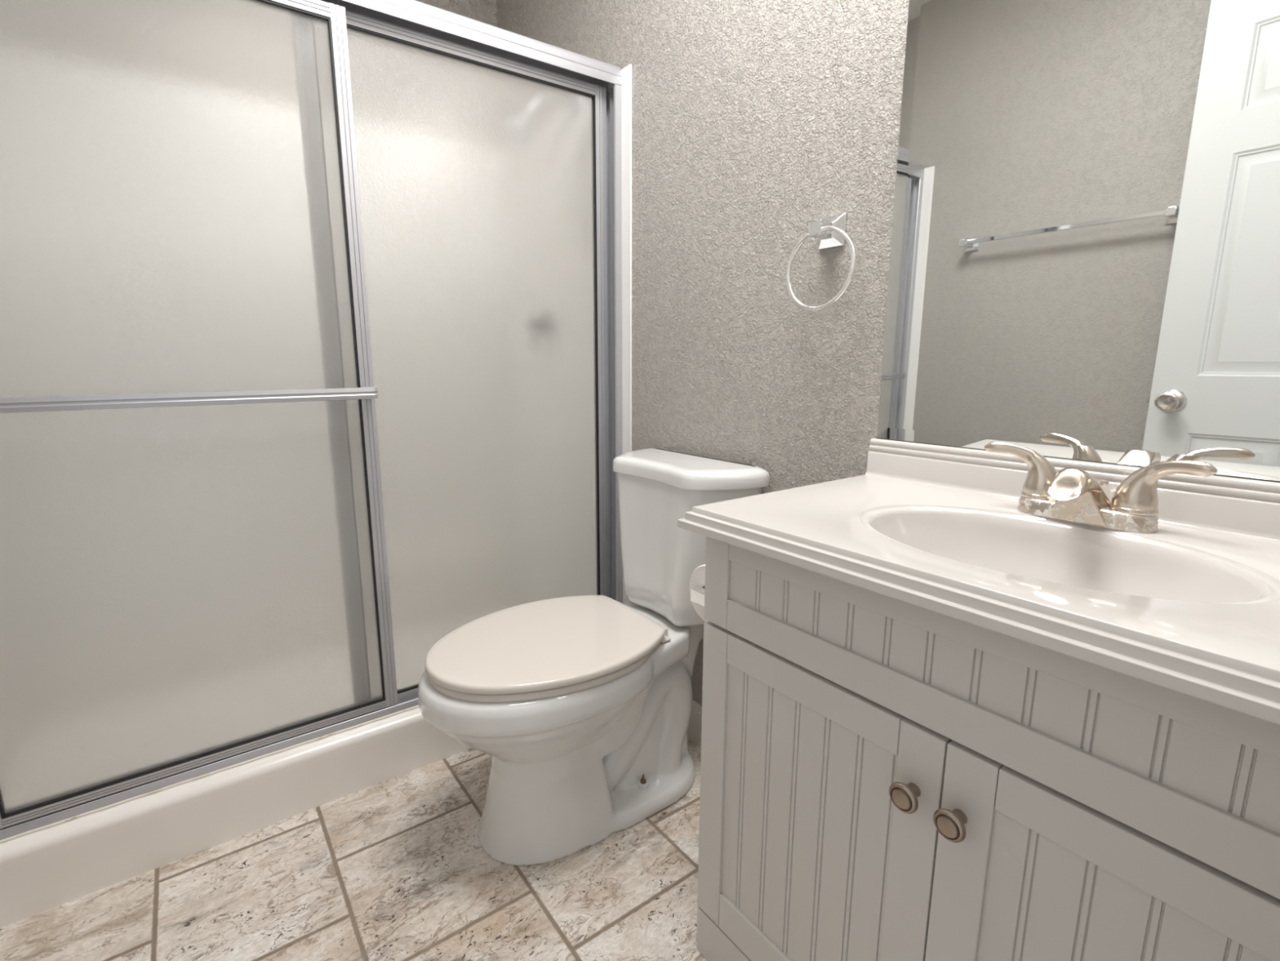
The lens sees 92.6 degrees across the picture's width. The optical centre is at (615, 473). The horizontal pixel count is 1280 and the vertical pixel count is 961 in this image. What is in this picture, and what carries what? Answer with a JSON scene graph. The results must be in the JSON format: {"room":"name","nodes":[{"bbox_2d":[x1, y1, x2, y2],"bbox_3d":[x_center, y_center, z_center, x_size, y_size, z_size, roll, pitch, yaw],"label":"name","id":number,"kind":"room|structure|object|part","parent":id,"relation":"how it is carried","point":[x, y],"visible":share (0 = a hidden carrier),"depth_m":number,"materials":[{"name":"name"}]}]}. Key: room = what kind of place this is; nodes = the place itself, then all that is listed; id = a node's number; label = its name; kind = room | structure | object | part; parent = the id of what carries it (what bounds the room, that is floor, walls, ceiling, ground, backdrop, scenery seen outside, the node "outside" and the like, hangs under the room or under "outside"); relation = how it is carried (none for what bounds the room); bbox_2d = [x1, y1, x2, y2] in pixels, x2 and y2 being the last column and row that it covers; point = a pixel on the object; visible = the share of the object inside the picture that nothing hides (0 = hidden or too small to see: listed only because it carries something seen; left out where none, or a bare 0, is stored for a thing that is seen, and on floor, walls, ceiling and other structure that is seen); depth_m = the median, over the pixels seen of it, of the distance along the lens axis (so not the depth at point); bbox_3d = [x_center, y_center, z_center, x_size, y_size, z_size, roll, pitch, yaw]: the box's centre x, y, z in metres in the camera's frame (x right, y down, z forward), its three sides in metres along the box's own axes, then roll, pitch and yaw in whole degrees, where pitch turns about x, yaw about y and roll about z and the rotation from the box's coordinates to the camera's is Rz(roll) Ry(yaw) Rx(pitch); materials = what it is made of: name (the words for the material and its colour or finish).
{"room":"bathroom","nodes":[
{"label":"bathroom","id":0,"kind":"room"},
{"bbox_2d":[0,737,706,960],"bbox_3d":[-0.361,0.858,1.198,1.709,0.080,2.492,-8,13,-34],"label":"floor","id":1,"kind":"structure","parent":0,"point":[397,868],"depth_m":1.19,"materials":[{"name":"tile"}]},
{"bbox_2d":[0,63,631,928],"bbox_3d":[-0.797,-0.163,1.631,1.508,1.774,0.790,-8,13,-34],"label":"shower stall","id":2,"kind":"object","parent":1,"relation":"on","point":[42,868],"visible":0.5,"depth_m":1.31,"materials":[{"name":"white plastic"}]},
{"bbox_2d":[0,0,622,839],"bbox_3d":[-0.600,-0.199,1.339,1.496,1.619,0.106,-8,13,-34],"label":"shower enclosure","id":3,"kind":"object","parent":2,"relation":"on","point":[310,311],"visible":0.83,"depth_m":1.27,"materials":[{"name":"glass"}]},
{"bbox_3d":[-0.850,-0.143,1.176,0.676,1.490,0.005,-8,13,-34],"label":"frosted glass","id":4,"kind":"part","parent":3,"relation":"part of","materials":[{"name":"white glass"}]},
{"bbox_3d":[-0.850,-0.147,1.175,0.736,1.536,0.022,-8,13,-34],"label":"sliding door","id":5,"kind":"part","parent":3,"relation":"part of","materials":[{"name":"glass"}]},
{"bbox_3d":[-0.615,-0.972,1.212,1.496,0.051,0.064,-8,13,-34],"label":"header rail","id":6,"kind":"part","parent":3,"relation":"part of","materials":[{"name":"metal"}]},
{"bbox_3d":[-0.335,-0.219,1.566,0.680,1.510,0.005,-8,13,-34],"label":"frosted glass","id":7,"kind":"part","parent":3,"relation":"part of","materials":[{"name":"white glass"}]},
{"bbox_3d":[-0.335,-0.223,1.565,0.750,1.556,0.022,-8,13,-34],"label":"sliding door","id":8,"kind":"part","parent":3,"relation":"part of","materials":[{"name":"glass"}]},
{"bbox_2d":[417,448,769,866],"bbox_3d":[-0.078,0.383,1.372,0.722,0.788,0.433,-8,13,-34],"label":"toilet","id":9,"kind":"object","parent":1,"relation":"on","point":[580,705],"visible":0.99,"depth_m":1.30,"materials":[{"name":"white ceramic"}]},
{"bbox_3d":[-0.157,0.355,1.310,0.496,0.016,0.383,-8,13,-34],"label":"seat lid","id":10,"kind":"part","parent":9,"relation":"part of","materials":[{"name":"plastic"}]},
{"bbox_3d":[-0.090,0.573,1.397,0.689,0.406,0.376,-8,13,-34],"label":"bowl","id":11,"kind":"part","parent":9,"relation":"part of","materials":[{"name":"white ceramic"}]},
{"bbox_3d":[0.145,0.171,1.493,0.171,0.337,0.396,-8,13,-34],"label":"tank","id":12,"kind":"part","parent":9,"relation":"part of","materials":[{"name":"white ceramic"}]},
{"bbox_3d":[0.143,-0.014,1.458,0.177,0.040,0.433,-8,13,-34],"label":"tank lid","id":13,"kind":"part","parent":9,"relation":"part of","materials":[{"name":"white ceramic"}]},
{"bbox_2d":[696,536,1279,960],"bbox_3d":[0.513,0.490,0.809,0.436,0.777,0.760,-8,13,-34],"label":"vanity cabinet","id":14,"kind":"object","parent":1,"relation":"on","point":[883,777],"visible":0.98,"depth_m":0.66,"materials":[{"name":"paint"}]},
{"bbox_2d":[690,586,704,607],"bbox_3d":[0.211,0.207,1.067,0.164,0.046,0.085,-8,13,-34],"label":"toilet paper holder","id":15,"kind":"object","parent":14,"relation":"attached to","point":[697,593],"visible":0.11,"depth_m":1.05,"materials":[{"name":"silver metal"}]},
{"bbox_2d":[688,564,708,622],"bbox_3d":[0.201,0.205,1.081,0.096,0.107,0.107,-8,13,-34],"label":"toilet paper roll","id":16,"kind":"object","parent":15,"relation":"on","point":[697,578],"visible":0.09,"depth_m":1.07,"materials":[{"name":"paper"}]},
{"bbox_3d":[0.368,0.850,0.770,0.018,0.086,0.760,-8,13,-34],"label":"panel","id":17,"kind":"part","parent":14,"relation":"part of","materials":[{"name":"paint"}]},
{"bbox_3d":[0.256,0.510,0.865,0.006,0.414,0.278,-8,13,-34],"label":"beadboard panel","id":18,"kind":"part","parent":14,"relation":"part of","materials":[{"name":"paint"}]},
{"bbox_3d":[0.256,0.519,0.867,0.018,0.522,0.378,-8,13,-34],"label":"cabinet door","id":19,"kind":"part","parent":14,"relation":"part of","materials":[{"name":"paint"}]},
{"bbox_3d":[0.329,0.363,0.691,0.029,0.034,0.034,-8,13,-34],"label":"knob","id":20,"kind":"part","parent":14,"relation":"part of","materials":[{"name":"silver metal"}]},
{"bbox_3d":[0.358,0.370,0.650,0.029,0.034,0.034,-8,13,-34],"label":"knob","id":21,"kind":"part","parent":14,"relation":"part of","materials":[{"name":"silver metal"}]},
{"bbox_2d":[677,438,1279,724],"bbox_3d":[0.500,0.109,0.729,0.466,0.198,0.762,-8,13,-34],"label":"countertop","id":22,"kind":"structure","parent":14,"relation":"on","point":[1190,606],"depth_m":0.72,"materials":[{"name":"stone"}]},
{"bbox_2d":[984,441,1217,533],"bbox_3d":[0.608,0.016,0.795,0.133,0.094,0.212,-1,11,-4],"label":"faucet","id":23,"kind":"object","parent":22,"relation":"on","point":[1068,494],"visible":1,"depth_m":0.77,"materials":[{"name":"silver metal"}]},
{"bbox_3d":[0.577,-0.010,0.863,0.045,0.067,0.095,-8,13,-34],"label":"lever","id":24,"kind":"part","parent":23,"relation":"part of","materials":[{"name":"silver metal"}]},
{"bbox_3d":[0.591,0.029,0.850,0.048,0.006,0.048,-8,13,-34],"label":"handle","id":25,"kind":"part","parent":23,"relation":"part of","materials":[{"name":"silver metal"}]},
{"bbox_3d":[0.595,0.019,0.787,0.118,0.059,0.060,-8,13,-34],"label":"spout","id":26,"kind":"part","parent":23,"relation":"part of","materials":[{"name":"silver metal"}]},
{"bbox_3d":[0.621,0.049,0.811,0.055,0.022,0.153,-8,13,-34],"label":"plate","id":27,"kind":"part","parent":23,"relation":"part of","materials":[{"name":"silver metal"}]},
{"bbox_3d":[0.655,0.024,0.831,0.021,0.032,0.021,-8,13,-34],"label":"lift rod","id":28,"kind":"part","parent":23,"relation":"part of","materials":[{"name":"silver metal"}]},
{"bbox_3d":[0.650,0.044,0.768,0.048,0.006,0.048,-8,13,-34],"label":"handle","id":29,"kind":"part","parent":23,"relation":"part of","materials":[{"name":"silver metal"}]},
{"bbox_3d":[0.664,0.012,0.741,0.045,0.067,0.095,-8,13,-34],"label":"lever","id":30,"kind":"part","parent":23,"relation":"part of","materials":[{"name":"silver metal"}]},
{"bbox_3d":[0.364,0.206,0.650,0.006,0.064,0.662,-8,13,-34],"label":"beadboard panel","id":31,"kind":"part","parent":14,"relation":"part of","materials":[{"name":"paint"}]},
{"bbox_3d":[0.476,0.575,0.561,0.018,0.522,0.380,-8,13,-34],"label":"cabinet door","id":32,"kind":"part","parent":14,"relation":"part of","materials":[{"name":"paint"}]},
{"bbox_3d":[0.475,0.566,0.559,0.006,0.414,0.278,-8,13,-34],"label":"beadboard panel","id":33,"kind":"part","parent":14,"relation":"part of","materials":[{"name":"paint"}]},
{"bbox_2d":[415,0,497,26],"bbox_3d":[-1.056,-0.529,1.934,1.509,2.386,0.100,-8,13,-34],"label":"wall","id":34,"kind":"structure","parent":0,"point":[482,11],"depth_m":2.09,"materials":[{"name":"beige paint"}]},
{"bbox_2d":[496,0,909,705],"bbox_3d":[0.290,-0.442,1.428,0.100,2.386,2.492,-8,13,-34],"label":"wall","id":35,"kind":"structure","parent":0,"point":[754,122],"depth_m":1.31,"materials":[{"name":"beige paint"}]},
{"bbox_2d":[687,699,702,747],"bbox_3d":[0.260,0.684,1.590,0.012,0.113,0.741,-8,13,-34],"label":"baseboard","id":36,"kind":"structure","parent":35,"relation":"attached to","point":[694,730],"depth_m":1.65,"materials":[{"name":"paint"}]},
{"bbox_2d":[786,213,856,311],"bbox_3d":[0.394,-0.397,1.149,0.056,0.176,0.151,-8,13,-34],"label":"towel ring","id":37,"kind":"object","parent":35,"relation":"attached to","point":[830,231],"visible":1,"depth_m":1.14,"materials":[{"name":"silver metal"}]},
{"bbox_3d":[0.389,-0.456,1.145,0.056,0.057,0.057,-8,13,-34],"label":"mounting post","id":38,"kind":"part","parent":37,"relation":"part of","materials":[{"name":"silver metal"}]},
{"bbox_2d":[865,438,1279,542],"bbox_3d":[0.685,0.022,0.835,0.025,0.066,0.744,-8,13,-34],"label":"backsplash","id":39,"kind":"structure","parent":35,"relation":"attached to","point":[1236,506],"depth_m":0.84,"materials":[{"name":"stone"}]},
{"bbox_2d":[876,0,1279,482],"bbox_3d":[0.693,-0.436,0.753,0.006,0.863,0.738,-8,13,-34],"label":"wall mirror","id":40,"kind":"object","parent":35,"relation":"attached to","point":[1085,258],"visible":1,"depth_m":0.83,"materials":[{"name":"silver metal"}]}
]}

